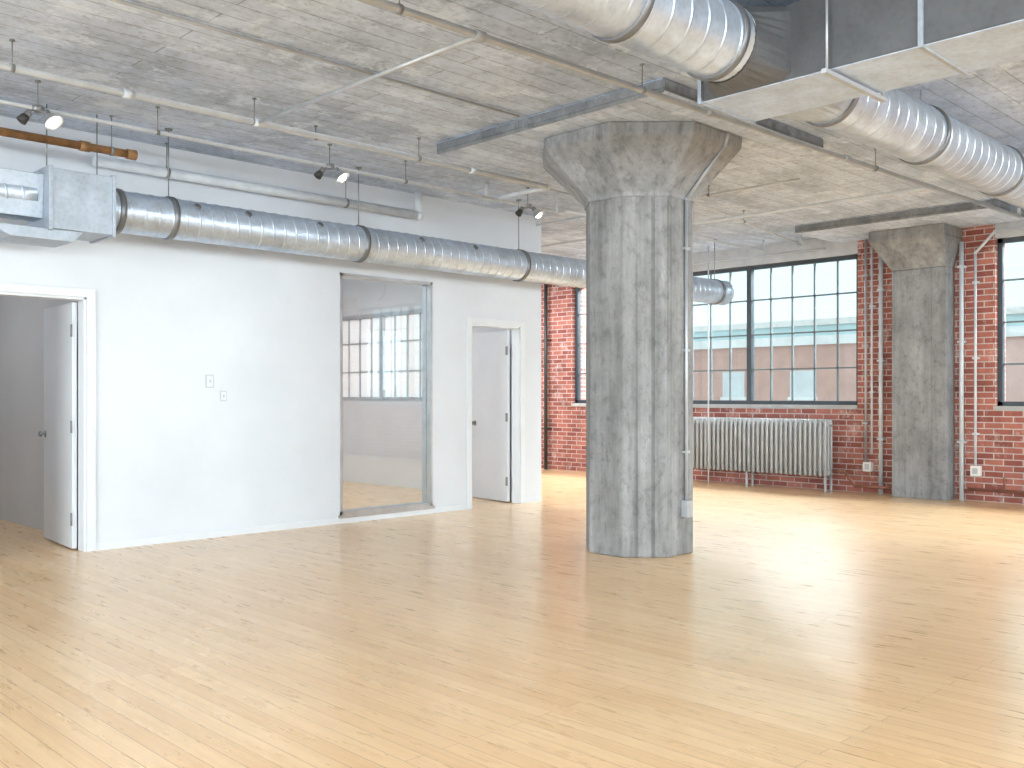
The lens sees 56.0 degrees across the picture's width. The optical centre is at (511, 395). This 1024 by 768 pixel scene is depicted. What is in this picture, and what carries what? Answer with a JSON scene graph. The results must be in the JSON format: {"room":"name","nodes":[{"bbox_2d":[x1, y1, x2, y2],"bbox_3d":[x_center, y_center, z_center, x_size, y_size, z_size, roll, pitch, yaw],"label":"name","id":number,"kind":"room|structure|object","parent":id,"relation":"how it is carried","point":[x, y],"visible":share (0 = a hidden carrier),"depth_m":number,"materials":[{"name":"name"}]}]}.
{"room":"empty industrial loft","nodes":[
{"label":"empty industrial loft","id":0,"kind":"room"},
{"bbox_2d":[0,296,77,539],"bbox_3d":[-4.947,-0.435,9.602,0.100,3.370,4.580,0,0,-45],"label":"wall","id":1,"kind":"structure","parent":0,"point":[21,318],"depth_m":9.33,"materials":[{"name":"white paint"}]},
{"bbox_2d":[0,116,540,551],"bbox_3d":[-4.421,-0.435,6.819,13.280,3.370,0.120,0,0,-45],"label":"wall","id":2,"kind":"structure","parent":0,"point":[173,458],"depth_m":8.64,"materials":[{"name":"white paint"}]},
{"bbox_2d":[0,282,95,551],"bbox_3d":[-3.777,0.195,7.455,1.030,2.110,0.156,0,0,-45],"label":"door frame","id":3,"kind":"structure","parent":2,"relation":"in","point":[86,306],"depth_m":7.73,"materials":[{"name":"white paint"}]},
{"bbox_2d":[44,302,76,548],"bbox_3d":[-3.818,0.239,8.123,0.105,1.998,0.840,0,0,-45],"label":"door leaf","id":4,"kind":"structure","parent":2,"relation":"in","point":[60,349],"depth_m":8.04,"materials":[{"name":"white wood"}]},
{"bbox_2d":[38,324,71,525],"bbox_3d":[-3.802,0.235,8.135,0.173,1.630,0.852,0,0,-45],"label":"hardware piece","id":5,"kind":"object","parent":4,"relation":"attached to","point":[40,433],"depth_m":7.78,"materials":[{"name":"silver metal"}]},
{"bbox_2d":[206,375,213,387],"bbox_3d":[-2.656,-0.130,8.462,0.075,0.115,0.020,0,0,-45],"label":"light switch","id":6,"kind":"object","parent":2,"relation":"attached to","point":[209,378],"visible":1,"depth_m":8.46,"materials":[{"name":"white paint"}]},
{"bbox_2d":[220,391,226,400],"bbox_3d":[-2.564,0.000,8.553,0.060,0.090,0.020,0,0,-45],"label":"light switch","id":7,"kind":"object","parent":2,"relation":"attached to","point":[223,394],"visible":1,"depth_m":8.55,"materials":[{"name":"white paint"}]},
{"bbox_2d":[96,497,541,550],"bbox_3d":[-4.377,1.222,6.774,13.280,0.055,0.008,0,0,-45],"label":"baseboard","id":8,"kind":"structure","parent":2,"relation":"attached to","point":[176,538],"depth_m":8.86,"materials":[{"name":"white paint"}]},
{"bbox_2d":[338,272,434,518],"bbox_3d":[-1.306,-0.005,9.884,1.220,2.410,0.150,0,0,-45],"label":"interior window","id":9,"kind":"structure","parent":2,"relation":"in","point":[427,287],"depth_m":10.23,"materials":[{"name":"metal"}]},
{"bbox_2d":[472,330,509,501],"bbox_3d":[-0.256,0.234,11.558,0.140,2.008,0.728,0,0,-45],"label":"door leaf","id":10,"kind":"structure","parent":2,"relation":"in","point":[490,364],"depth_m":11.51,"materials":[{"name":"white paint"}]},
{"bbox_2d":[472,346,507,485],"bbox_3d":[-0.242,0.235,11.569,0.204,1.630,0.737,0,0,-45],"label":"hardware piece","id":11,"kind":"object","parent":10,"relation":"attached to","point":[506,348],"depth_m":11.26,"materials":[{"name":"silver metal"}]},
{"bbox_2d":[466,317,524,509],"bbox_3d":[-0.224,0.190,10.958,0.910,2.120,0.156,0,0,-45],"label":"door frame","id":12,"kind":"structure","parent":2,"relation":"in","point":[518,327],"depth_m":11.18,"materials":[{"name":"white paint"}]},
{"bbox_2d":[343,278,511,498],"bbox_3d":[-1.379,-0.435,13.120,0.100,3.370,4.580,0,0,-45],"label":"wall","id":13,"kind":"structure","parent":0,"point":[382,440],"depth_m":13.47,"materials":[{"name":"white paint"}]},
{"bbox_2d":[343,309,421,400],"bbox_3d":[-1.811,-0.550,13.558,0.090,1.240,2.750,0,0,-45],"label":"window","id":14,"kind":"structure","parent":13,"relation":"in","point":[382,352],"depth_m":13.52,"materials":[{"name":"glass"}]},
{"bbox_2d":[0,469,1023,767],"bbox_3d":[-0.404,1.350,5.430,17.650,0.200,19.500,0,0,-45],"label":"floor","id":15,"kind":"structure","parent":0,"point":[800,627],"depth_m":4.92,"materials":[{"name":"brown wood"}]},
{"bbox_2d":[543,121,741,557],"bbox_3d":[1.031,-0.385,7.842,1.547,3.270,1.547,0,0,-45],"label":"concrete column","id":16,"kind":"structure","parent":15,"relation":"on","point":[632,181],"depth_m":7.43,"materials":[{"name":"grey concrete"}]},
{"bbox_2d":[681,132,729,517],"bbox_3d":[1.500,-0.532,7.447,0.394,2.964,0.082,0,0,43],"label":"conduit","id":17,"kind":"object","parent":16,"relation":"attached to","point":[686,505],"visible":1,"depth_m":7.56,"materials":[{"name":"grey metal"}]},
{"bbox_2d":[708,246,708,483],"bbox_3d":[2.782,-0.434,13.628,0.020,3.368,0.020,0,0,-45],"label":"cable conduit","id":18,"kind":"object","parent":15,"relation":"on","point":[708,246],"visible":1,"depth_m":13.62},
{"bbox_2d":[693,417,832,491],"bbox_3d":[3.304,0.777,13.370,0.202,0.945,2.400,0,0,-45],"label":"radiator","id":19,"kind":"object","parent":15,"relation":"on","point":[790,446],"visible":0.86,"depth_m":13.13,"materials":[{"name":"metal"}]},
{"bbox_2d":[832,469,890,489],"bbox_3d":[4.456,1.060,12.287,0.050,0.230,0.760,0,0,-45],"label":"pipe","id":20,"kind":"object","parent":19,"relation":"attached to","point":[833,470],"visible":1,"depth_m":12.30,"materials":[{"name":"orange metal"}]},
{"bbox_2d":[0,0,1023,259],"bbox_3d":[-0.404,-2.245,5.430,17.650,0.250,19.500,0,0,-45],"label":"ceiling","id":21,"kind":"structure","parent":0,"point":[104,42],"depth_m":6.67,"materials":[{"name":"concrete"}]},
{"bbox_2d":[16,80,63,130],"bbox_3d":[-3.156,-1.952,6.449,0.259,0.332,0.229,0,0,-45],"label":"ceiling spotlight","id":22,"kind":"object","parent":21,"relation":"hanging from","point":[52,121],"depth_m":6.44,"materials":[{"name":"white metal"}]},
{"bbox_2d":[0,115,137,159],"bbox_3d":[-5.754,-1.965,4.578,8.035,0.306,0.076,0,0,-45],"label":"rusty pipe","id":23,"kind":"object","parent":21,"relation":"attached to","point":[85,146],"visible":1,"depth_m":7.04,"materials":[{"name":"metal"}]},
{"bbox_2d":[92,143,422,219],"bbox_3d":[-2.126,-1.968,8.816,3.352,0.300,0.105,0,0,-45],"label":"pipe","id":24,"kind":"object","parent":21,"relation":"attached to","point":[105,162],"visible":0.88,"depth_m":8.61,"materials":[{"name":"metal"}]},
{"bbox_2d":[0,39,550,202],"bbox_3d":[-4.022,-2.020,5.273,11.476,0.197,0.895,0,0,-45],"label":"pipe","id":25,"kind":"object","parent":21,"relation":"attached to","point":[126,93],"visible":0.95,"depth_m":6.85,"materials":[{"name":"metal"}]},
{"bbox_2d":[0,99,557,212],"bbox_3d":[-3.906,-2.015,5.754,12.318,0.207,0.038,0,0,-45],"label":"conduit","id":26,"kind":"object","parent":21,"relation":"attached to","point":[157,132],"depth_m":7.58,"materials":[{"name":"grey metal"}]},
{"bbox_2d":[109,0,519,117],"bbox_3d":[-1.623,-2.095,5.562,4.700,0.019,0.019,0,0,-45],"label":"conduit","id":27,"kind":"object","parent":21,"relation":"attached to","point":[117,1],"depth_m":5.86,"materials":[{"name":"grey metal"}]},
{"bbox_2d":[314,144,349,183],"bbox_3d":[-1.504,-1.952,8.078,0.259,0.332,0.229,0,0,-45],"label":"ceiling spotlight","id":28,"kind":"object","parent":21,"relation":"hanging from","point":[341,176],"depth_m":8.07,"materials":[{"name":"white metal"}]},
{"bbox_2d":[0,104,733,304],"bbox_3d":[-2.870,-1.614,7.493,16.235,1.008,0.450,0,0,-45],"label":"spiral duct","id":29,"kind":"object","parent":21,"relation":"hanging from","point":[59,207],"visible":0.84,"depth_m":7.86,"materials":[{"name":"metal"}]},
{"bbox_2d":[281,125,693,221],"bbox_3d":[0.175,-2.062,9.231,5.412,0.113,0.032,0,0,-45],"label":"conduit","id":30,"kind":"object","parent":21,"relation":"attached to","point":[315,126],"depth_m":8.23,"materials":[{"name":"grey metal"}]},
{"bbox_2d":[515,187,544,219],"bbox_3d":[0.190,-1.952,9.749,0.259,0.332,0.229,0,0,-45],"label":"ceiling spotlight","id":31,"kind":"object","parent":21,"relation":"hanging from","point":[537,213],"depth_m":9.74,"materials":[{"name":"grey metal"}]},
{"bbox_2d":[437,78,822,181],"bbox_3d":[0.968,-2.070,7.991,2.200,0.100,2.340,0,0,-45],"label":"panel","id":32,"kind":"object","parent":21,"relation":"attached to","point":[517,146],"depth_m":7.41,"materials":[{"name":"grey concrete"}]},
{"bbox_2d":[564,210,764,251],"bbox_3d":[1.997,-2.035,11.660,4.018,0.167,0.038,0,0,-45],"label":"conduit","id":33,"kind":"object","parent":21,"relation":"attached to","point":[566,211],"depth_m":12.31,"materials":[{"name":"grey metal"}]},
{"bbox_2d":[536,178,799,225],"bbox_3d":[1.169,-2.061,10.493,0.032,0.115,4.300,0,0,-45],"label":"conduit","id":34,"kind":"object","parent":21,"relation":"attached to","point":[797,179],"depth_m":9.51,"materials":[{"name":"grey metal"}]},
{"bbox_2d":[360,0,1021,218],"bbox_3d":[-0.430,-2.020,4.977,16.186,0.197,0.062,0,0,-43],"label":"pipe","id":35,"kind":"object","parent":21,"relation":"attached to","point":[475,34],"visible":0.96,"depth_m":6.11,"materials":[{"name":"metal"}]},
{"bbox_2d":[258,37,473,123],"bbox_3d":[-0.994,-1.950,6.035,0.027,0.027,2.290,0,0,-45],"label":"pipe","id":36,"kind":"object","parent":35,"relation":"attached to","point":[469,39],"visible":0.9,"depth_m":5.88,"materials":[{"name":"metal"}]},
{"bbox_2d":[541,187,929,247],"bbox_3d":[1.859,-2.023,11.075,0.035,0.191,5.840,0,0,-45],"label":"pipe","id":37,"kind":"object","parent":21,"relation":"attached to","point":[917,188],"visible":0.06,"depth_m":9.96,"materials":[{"name":"metal"}]},
{"bbox_2d":[695,201,801,245],"bbox_3d":[2.680,-2.045,11.037,3.920,0.147,0.781,0,0,-45],"label":"conduit","id":38,"kind":"object","parent":21,"relation":"attached to","point":[698,203],"depth_m":11.12,"materials":[{"name":"grey metal"}]},
{"bbox_2d":[693,247,825,264],"bbox_3d":[2.473,-2.023,14.412,0.035,0.191,4.750,0,0,-45],"label":"conduit","id":39,"kind":"object","parent":21,"relation":"attached to","point":[822,248],"visible":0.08,"depth_m":13.37,"materials":[{"name":"metal"}]},
{"bbox_2d":[510,0,1023,208],"bbox_3d":[2.954,-1.857,1.847,16.600,0.523,7.682,0,0,-45],"label":"air duct","id":40,"kind":"object","parent":21,"relation":"hanging from","point":[840,67],"visible":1,"depth_m":4.80,"materials":[{"name":"metal"}]},
{"bbox_2d":[795,198,1023,242],"bbox_3d":[4.730,-2.070,11.511,1.100,0.100,2.350,0,0,-45],"label":"panel","id":41,"kind":"object","parent":21,"relation":"attached to","point":[964,214],"depth_m":11.18,"materials":[{"name":"grey concrete"}]},
{"bbox_2d":[541,221,1023,503],"bbox_3d":[5.755,-0.435,11.504,0.350,3.370,18.900,0,0,-45],"label":"wall","id":42,"kind":"structure","parent":0,"point":[1000,441],"depth_m":12.42,"materials":[{"name":"red brick"}]},
{"bbox_2d":[542,284,551,469],"bbox_3d":[0.597,-0.434,16.389,0.134,3.368,0.090,0,0,-45],"label":"downpipe","id":43,"kind":"object","parent":42,"relation":"attached to","point":[545,339],"visible":0.8,"depth_m":16.34,"materials":[{"name":"metal"}]},
{"bbox_2d":[571,254,857,408],"bbox_3d":[2.865,-0.845,14.412,0.360,2.030,4.980,0,0,-45],"label":"window","id":44,"kind":"structure","parent":42,"relation":"in","point":[750,403],"depth_m":13.75,"materials":[{"name":"metal"}]},
{"bbox_2d":[863,240,869,461],"bbox_3d":[4.570,-0.580,12.399,0.080,2.860,0.062,0,0,-45],"label":"conduit","id":45,"kind":"object","parent":42,"relation":"attached to","point":[866,275],"visible":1,"depth_m":12.37,"materials":[{"name":"grey metal"}]},
{"bbox_2d":[863,462,872,471],"bbox_3d":[4.583,0.910,12.385,0.081,0.120,0.110,0,0,-45],"label":"outlet box","id":46,"kind":"object","parent":42,"relation":"attached to","point":[867,466],"visible":1,"depth_m":12.35,"materials":[{"name":"white plastic"}]},
{"bbox_2d":[869,246,875,454],"bbox_3d":[4.627,-0.630,12.343,0.077,2.760,0.056,0,0,-45],"label":"conduit","id":47,"kind":"object","parent":42,"relation":"attached to","point":[872,306],"visible":0.8,"depth_m":12.32,"materials":[{"name":"grey metal"}]},
{"bbox_2d":[877,256,885,493],"bbox_3d":[4.707,-0.380,12.253,0.090,3.260,0.082,0,0,-45],"label":"riser pipe","id":48,"kind":"object","parent":42,"relation":"attached to","point":[880,289],"visible":0.84,"depth_m":12.22,"materials":[{"name":"grey metal"}]},
{"bbox_2d":[868,223,961,500],"bbox_3d":[4.908,-0.385,11.722,0.550,3.270,0.920,0,0,-45],"label":"pilaster","id":49,"kind":"object","parent":42,"relation":"attached to","point":[922,259],"visible":1,"depth_m":11.64,"materials":[{"name":"grey concrete"}]},
{"bbox_2d":[957,241,966,499],"bbox_3d":[5.402,-0.300,11.549,0.090,3.100,0.082,0,0,-45],"label":"riser pipe","id":50,"kind":"object","parent":42,"relation":"attached to","point":[961,266],"visible":1,"depth_m":11.52,"materials":[{"name":"grey metal"}]},
{"bbox_2d":[970,465,981,475],"bbox_3d":[5.517,0.890,11.438,0.081,0.120,0.110,0,0,-45],"label":"outlet box","id":51,"kind":"object","parent":42,"relation":"attached to","point":[974,470],"visible":1,"depth_m":11.41,"materials":[{"name":"white plastic"}]},
{"bbox_2d":[967,487,1023,493],"bbox_3d":[6.629,1.167,10.283,0.050,0.165,3.385,0,0,-45],"label":"pipe","id":52,"kind":"object","parent":42,"relation":"attached to","point":[968,488],"visible":1,"depth_m":11.25,"materials":[{"name":"orange metal"}]},
{"bbox_2d":[972,227,1023,465],"bbox_3d":[6.830,-0.560,10.107,0.080,2.780,3.801,0,0,-45],"label":"conduit","id":53,"kind":"object","parent":42,"relation":"attached to","point":[975,282],"visible":1,"depth_m":11.41,"materials":[{"name":"grey metal"}]},
{"bbox_2d":[994,236,1023,410],"bbox_3d":[7.549,-0.845,9.663,0.360,2.030,4.980,0,0,-45],"label":"window","id":54,"kind":"structure","parent":42,"relation":"in","point":[1003,405],"depth_m":11.36,"materials":[{"name":"metal"}]},
{"label":"outside","id":55,"kind":"structure","parent":0,"visible":0},
{"bbox_3d":[0.197,10.350,28.284,280.000,0.200,280.000,0,0,-45],"label":"ground","id":56,"kind":"structure","parent":55,"visible":0},
{"bbox_2d":[694,326,1023,401],"bbox_3d":[17.945,3.775,45.785,10.150,12.950,28.200,0,0,-45],"label":"brick building","id":57,"kind":"structure","parent":56,"relation":"on","point":[826,345],"depth_m":43.90,"materials":[{"name":"red brick"}]},
{"bbox_2d":[694,306,1023,340],"bbox_3d":[13.909,2.625,75.512,10.150,15.250,52.200,0,0,-45],"label":"building","id":58,"kind":"structure","parent":56,"relation":"on","point":[1012,313],"depth_m":63.55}
]}

